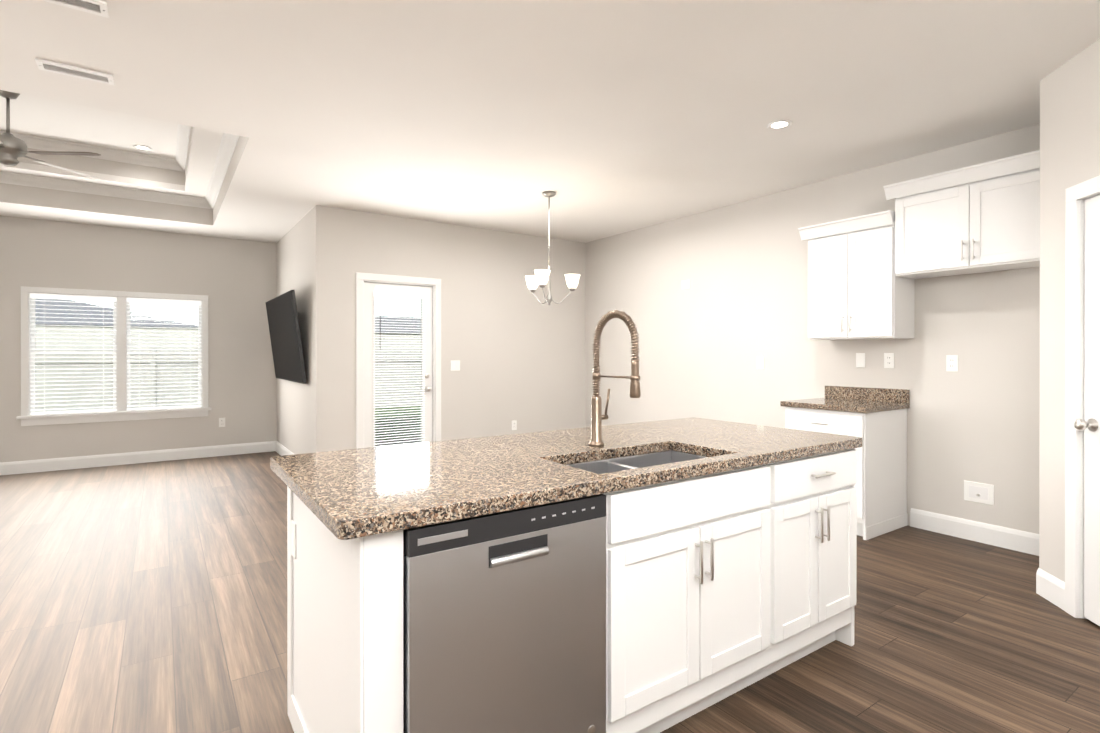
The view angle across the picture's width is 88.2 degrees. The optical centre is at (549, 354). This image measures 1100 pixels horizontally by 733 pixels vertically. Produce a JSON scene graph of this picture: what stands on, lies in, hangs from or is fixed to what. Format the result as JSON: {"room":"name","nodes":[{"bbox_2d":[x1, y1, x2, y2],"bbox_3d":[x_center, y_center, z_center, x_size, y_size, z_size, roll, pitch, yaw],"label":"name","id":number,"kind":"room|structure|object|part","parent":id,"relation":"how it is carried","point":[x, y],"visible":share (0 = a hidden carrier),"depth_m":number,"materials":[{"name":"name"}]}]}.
{"room":"kitchen","nodes":[
{"label":"kitchen","id":0,"kind":"room"},
{"bbox_2d":[0,215,276,461],"bbox_3d":[-5.524,-0.101,6.242,4.564,2.740,0.120,0,0,-34],"label":"wall","id":1,"kind":"structure","parent":0,"point":[234,280],"depth_m":6.74,"materials":[{"name":"beige paint"}]},
{"bbox_2d":[16,286,210,425],"bbox_3d":[-4.972,0.013,6.587,1.780,1.496,0.175,0,0,-34],"label":"window frame","id":2,"kind":"structure","parent":1,"relation":"attached to","point":[26,418],"depth_m":6.41,"materials":[{"name":"white wood"}]},
{"bbox_2d":[30,293,201,414],"bbox_3d":[-4.988,-0.008,6.610,1.586,1.320,0.114,0,0,-34],"label":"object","id":3,"kind":"structure","parent":1,"relation":"in","point":[121,352],"depth_m":6.56,"materials":[{"name":"white plastic"}]},
{"bbox_2d":[0,441,275,474],"bbox_3d":[-5.423,1.201,6.231,4.414,0.135,0.014,0,0,-34],"label":"baseboard","id":4,"kind":"structure","parent":1,"relation":"attached to","point":[53,464],"depth_m":6.60,"materials":[{"name":"white wood"}]},
{"bbox_2d":[219,418,224,426],"bbox_3d":[-4.120,0.847,7.128,0.070,0.115,0.008,0,0,-34],"label":"outlet","id":5,"kind":"object","parent":1,"relation":"attached to","point":[221,422],"visible":1,"depth_m":7.13,"materials":[{"name":"white plastic"}]},
{"bbox_2d":[276,208,313,453],"bbox_3d":[-2.969,-0.102,6.657,0.120,2.740,2.324,0,0,-34],"label":"wall","id":6,"kind":"structure","parent":0,"point":[295,400],"depth_m":6.23,"materials":[{"name":"beige paint"}]},
{"bbox_2d":[276,441,293,455],"bbox_3d":[-2.947,1.201,6.510,0.014,0.135,2.321,0,0,-34],"label":"baseboard","id":7,"kind":"structure","parent":6,"relation":"attached to","point":[281,450],"depth_m":7.10,"materials":[{"name":"white wood"}]},
{"bbox_2d":[265,290,306,383],"bbox_3d":[-3.020,-0.184,6.471,0.172,0.956,1.700,0,0,-34],"label":"wall-mounted tv","id":8,"kind":"object","parent":6,"relation":"attached to","point":[285,335],"visible":1,"depth_m":6.24,"materials":[{"name":"black plastic"}]},
{"bbox_2d":[313,205,584,452],"bbox_3d":[-0.948,-0.102,6.561,3.344,2.740,0.120,0,0,-34],"label":"wall","id":9,"kind":"structure","parent":0,"point":[512,344],"depth_m":6.52,"materials":[{"name":"beige paint"}]},
{"bbox_2d":[364,282,431,447],"bbox_3d":[-1.608,0.248,6.059,0.748,2.001,0.113,0,0,-34],"label":"patio door","id":10,"kind":"structure","parent":9,"relation":"in","point":[369,365],"depth_m":5.97,"materials":[{"name":"white wood"}]},
{"bbox_2d":[373,290,424,446],"bbox_3d":[-1.596,0.184,6.042,0.558,1.712,0.044,0,0,-34],"label":"door blind","id":11,"kind":"object","parent":10,"relation":"attached to","point":[380,293],"visible":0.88,"depth_m":6.04,"materials":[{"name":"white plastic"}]},
{"bbox_3d":[-1.338,0.302,6.218,0.060,0.203,0.068,0,0,-34],"label":"patio door hardware","id":12,"kind":"part","parent":10,"relation":"part of","materials":[{"name":"silver metal"}]},
{"bbox_2d":[356,272,440,448],"bbox_3d":[-1.626,0.214,6.086,0.926,2.110,0.138,0,0,-34],"label":"door frame","id":13,"kind":"structure","parent":9,"relation":"attached to","point":[433,283],"depth_m":6.03,"materials":[{"name":"white painted wood"}]},
{"bbox_2d":[451,360,459,370],"bbox_3d":[-1.067,0.119,6.401,0.115,0.115,0.008,0,0,-34],"label":"light switch","id":14,"kind":"object","parent":9,"relation":"attached to","point":[455,365],"visible":1,"depth_m":6.40,"materials":[{"name":"white plastic"}]},
{"bbox_2d":[512,420,516,429],"bbox_3d":[-0.432,0.847,6.839,0.070,0.115,0.008,0,0,-34],"label":"outlet","id":15,"kind":"object","parent":9,"relation":"attached to","point":[514,424],"visible":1,"depth_m":6.84,"materials":[{"name":"white plastic"}]},
{"bbox_2d":[0,438,1099,732],"bbox_3d":[-1.435,1.304,3.345,8.028,0.060,9.527,0,0,-34],"label":"floor","id":16,"kind":"structure","parent":0,"point":[144,598],"depth_m":2.64,"materials":[{"name":"brown wood"}]},
{"bbox_2d":[287,442,862,732],"bbox_3d":[0.216,0.839,2.239,2.146,0.875,0.954,0,0,-34],"label":"kitchen island","id":17,"kind":"object","parent":16,"relation":"on","point":[638,576],"depth_m":1.68,"materials":[{"name":"white paint"}]},
{"bbox_2d":[403,494,606,732],"bbox_3d":[-0.249,0.844,1.735,0.597,0.868,0.617,0,0,-34],"label":"dishwasher","id":18,"kind":"object","parent":17,"relation":"in","point":[504,610],"depth_m":1.47,"materials":[{"name":"grey metal"}]},
{"bbox_2d":[270,418,862,541],"bbox_3d":[0.188,0.417,2.252,2.220,0.111,0.963,0,0,-34],"label":"island countertop","id":19,"kind":"structure","parent":17,"relation":"on","point":[350,491],"depth_m":1.84,"materials":[{"name":"brown stone"}]},
{"bbox_2d":[586,310,640,445],"bbox_3d":[0.259,0.094,2.190,0.093,0.535,0.276,0,0,-34],"label":"faucet","id":20,"kind":"object","parent":19,"relation":"on","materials":[{"name":"silver metal"}]},
{"bbox_2d":[567,450,706,473],"bbox_3d":[0.331,0.505,2.057,0.717,0.203,0.384,0,0,-34],"label":"sink","id":21,"kind":"object","parent":19,"relation":"in","point":[603,464],"depth_m":2.25,"materials":[{"name":"silver metal"}]},
{"bbox_2d":[780,386,909,539],"bbox_3d":[2.224,0.765,4.305,0.660,1.015,0.648,0,0,-34],"label":"base cabinet","id":22,"kind":"object","parent":16,"relation":"on","point":[875,419],"visible":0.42,"depth_m":4.09,"materials":[{"name":"white paint"}]},
{"bbox_2d":[780,386,909,412],"bbox_3d":[2.231,0.328,4.309,0.642,0.140,0.648,0,0,-34],"label":"countertop","id":23,"kind":"structure","parent":22,"relation":"on","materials":[{"name":"brown stone"}]},
{"bbox_2d":[0,0,1099,242],"bbox_3d":[-1.435,-1.786,3.339,8.028,0.640,9.527,0,0,-34],"label":"ceiling","id":24,"kind":"structure","parent":0,"point":[604,118],"depth_m":3.25,"materials":[{"name":"white paint"}]},
{"bbox_2d":[0,90,100,178],"bbox_3d":[-4.192,-1.754,4.328,1.246,0.584,1.273,0,0,-34],"label":"room ceiling fan","id":25,"kind":"object","parent":24,"relation":"hanging from","point":[12,148],"visible":0.88,"depth_m":4.35,"materials":[{"name":"grey metal"}]},
{"bbox_2d":[35,58,114,84],"bbox_3d":[-2.443,-1.458,2.928,0.305,0.012,0.115,0,0,-34],"label":"ceiling vent","id":26,"kind":"object","parent":24,"relation":"in","point":[69,70],"visible":1,"depth_m":2.92,"materials":[{"name":"white metal"}]},
{"bbox_2d":[42,0,107,17],"bbox_3d":[-1.997,-1.457,2.312,0.305,0.012,0.115,0,0,-34],"label":"ceiling vent","id":27,"kind":"object","parent":24,"relation":"in","point":[97,7],"visible":0.98,"depth_m":2.36,"materials":[{"name":"white metal"}]},
{"bbox_2d":[0,124,238,208],"bbox_3d":[-4.122,-1.849,4.320,2.894,0.395,3.176,0,0,-34],"label":"crown molding","id":28,"kind":"structure","parent":24,"relation":"attached to","point":[228,143],"depth_m":5.66,"materials":[{"name":"white wood"}]},
{"bbox_2d":[133,145,151,150],"bbox_3d":[-4.026,-2.046,5.607,0.150,0.008,0.150,0,0,-34],"label":"recessed light","id":29,"kind":"object","parent":24,"relation":"in","point":[143,147],"visible":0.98,"depth_m":5.60,"materials":[{"name":"white"}]},
{"bbox_2d":[525,191,579,304],"bbox_3d":[-0.014,-0.957,5.181,0.519,1.022,0.502,0,0,-34],"label":"dining chandelier","id":30,"kind":"object","parent":24,"relation":"hanging from","point":[541,278],"visible":1,"depth_m":5.13,"materials":[{"name":"white glass"}]},
{"bbox_2d":[767,120,791,129],"bbox_3d":[1.460,-1.462,3.611,0.150,0.008,0.150,0,0,-34],"label":"recessed light","id":31,"kind":"object","parent":24,"relation":"in","point":[779,124],"visible":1,"depth_m":3.60,"materials":[{"name":"white"}]},
{"bbox_2d":[585,124,1039,533],"bbox_3d":[2.483,-0.098,4.620,0.120,2.740,7.203,0,0,-34],"label":"wall","id":32,"kind":"structure","parent":0,"point":[723,322],"depth_m":4.90,"materials":[{"name":"beige paint"}]},
{"bbox_2d":[681,280,689,288],"bbox_3d":[1.440,-0.748,6.028,0.006,0.090,0.110,0,0,-34],"label":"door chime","id":33,"kind":"object","parent":32,"relation":"attached to","point":[685,284],"visible":1,"depth_m":6.03,"materials":[{"name":"white plastic"}]},
{"bbox_2d":[798,210,914,339],"bbox_3d":[2.344,-0.570,4.376,0.379,0.895,0.696,0,0,-34],"label":"upper cabinet","id":34,"kind":"object","parent":32,"relation":"attached to","point":[858,289],"visible":0.96,"depth_m":4.22,"materials":[{"name":"white paint"}]},
{"bbox_2d":[856,353,864,367],"bbox_3d":[2.473,0.042,4.521,0.008,0.115,0.070,0,0,-34],"label":"light switch","id":35,"kind":"object","parent":32,"relation":"attached to","point":[860,359],"visible":1,"depth_m":4.52,"materials":[{"name":"white plastic"}]},
{"bbox_2d":[884,353,893,367],"bbox_3d":[2.595,0.043,4.343,0.008,0.115,0.070,0,0,-34],"label":"outlet","id":36,"kind":"object","parent":32,"relation":"attached to","point":[888,360],"visible":1,"depth_m":4.34,"materials":[{"name":"white plastic"}]},
{"bbox_2d":[946,355,957,370],"bbox_3d":[2.832,0.058,3.997,0.008,0.115,0.070,0,0,-34],"label":"outlet","id":37,"kind":"object","parent":32,"relation":"attached to","point":[951,362],"visible":1,"depth_m":4.00,"materials":[{"name":"white plastic"}]},
{"bbox_2d":[883,150,1039,278],"bbox_3d":[2.799,-0.877,3.712,0.379,0.638,1.001,0,0,-34],"label":"upper cabinet","id":38,"kind":"object","parent":32,"relation":"attached to","point":[980,218],"visible":0.77,"depth_m":3.64,"materials":[{"name":"white paint"}]},
{"bbox_2d":[910,508,1038,555],"bbox_3d":[2.945,1.206,3.830,0.014,0.135,0.938,0,0,-34],"label":"baseboard","id":39,"kind":"structure","parent":32,"relation":"attached to","point":[1007,538],"depth_m":3.87,"materials":[{"name":"white wood"}]},
{"bbox_2d":[964,480,993,504],"bbox_3d":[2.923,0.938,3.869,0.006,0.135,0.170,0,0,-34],"label":"outlet box","id":40,"kind":"object","parent":32,"relation":"attached to","point":[990,500],"visible":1,"depth_m":3.86,"materials":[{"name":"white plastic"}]},
{"bbox_2d":[1039,38,1099,581],"bbox_3d":[2.572,-0.094,2.458,0.120,2.740,1.148,0,0,11],"label":"wall","id":41,"kind":"structure","parent":0,"point":[1070,123],"depth_m":2.90,"materials":[{"name":"beige paint"}]},
{"bbox_2d":[1036,568,1064,610],"bbox_3d":[2.506,1.209,2.473,0.014,0.135,1.148,0,0,11],"label":"baseboard","id":42,"kind":"structure","parent":41,"relation":"attached to","point":[1050,588],"depth_m":2.93,"materials":[{"name":"white wood"}]},
{"bbox_2d":[1065,175,1099,618],"bbox_3d":[2.558,0.226,2.434,0.138,2.100,0.760,0,0,11],"label":"door frame","id":43,"kind":"structure","parent":41,"relation":"attached to","point":[1078,195],"depth_m":2.76,"materials":[{"name":"white wood"}]},
{"bbox_2d":[1084,195,1099,625],"bbox_3d":[2.537,0.259,2.438,0.035,2.010,0.604,0,0,11],"label":"pantry door","id":44,"kind":"structure","parent":41,"relation":"in","point":[1092,408],"depth_m":2.68,"materials":[{"name":"white paint"}]},
{"bbox_2d":[1074,418,1097,431],"bbox_3d":[2.530,0.331,2.684,0.068,0.062,0.062,0,0,11],"label":"door knob","id":45,"kind":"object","parent":44,"relation":"attached to","point":[1091,424],"depth_m":2.67,"materials":[{"name":"silver metal"}]},
{"label":"outside","id":46,"kind":"structure","parent":0,"visible":0},
{"bbox_2d":[375,406,420,440],"bbox_3d":[-18.677,1.313,28.765,34.000,0.060,51.343,0,0,-34],"label":"lawn","id":47,"kind":"structure","parent":46,"point":[400,413],"depth_m":11.08,"materials":[{"name":"green plant"}]},
{"bbox_2d":[35,348,420,410],"bbox_3d":[-7.180,0.587,11.998,30.100,1.460,0.120,0,0,-34],"label":"fence","id":48,"kind":"object","parent":47,"relation":"on","point":[150,357],"depth_m":11.37,"materials":[{"name":"white wood"}]},
{"bbox_2d":[36,298,420,349],"bbox_3d":[-15.298,-0.571,28.254,33.200,3.710,12.200,0,0,-34],"label":"neighbouring house","id":49,"kind":"structure","parent":47,"relation":"on","point":[46,307],"depth_m":21.45,"materials":[{"name":"white"}]}
]}

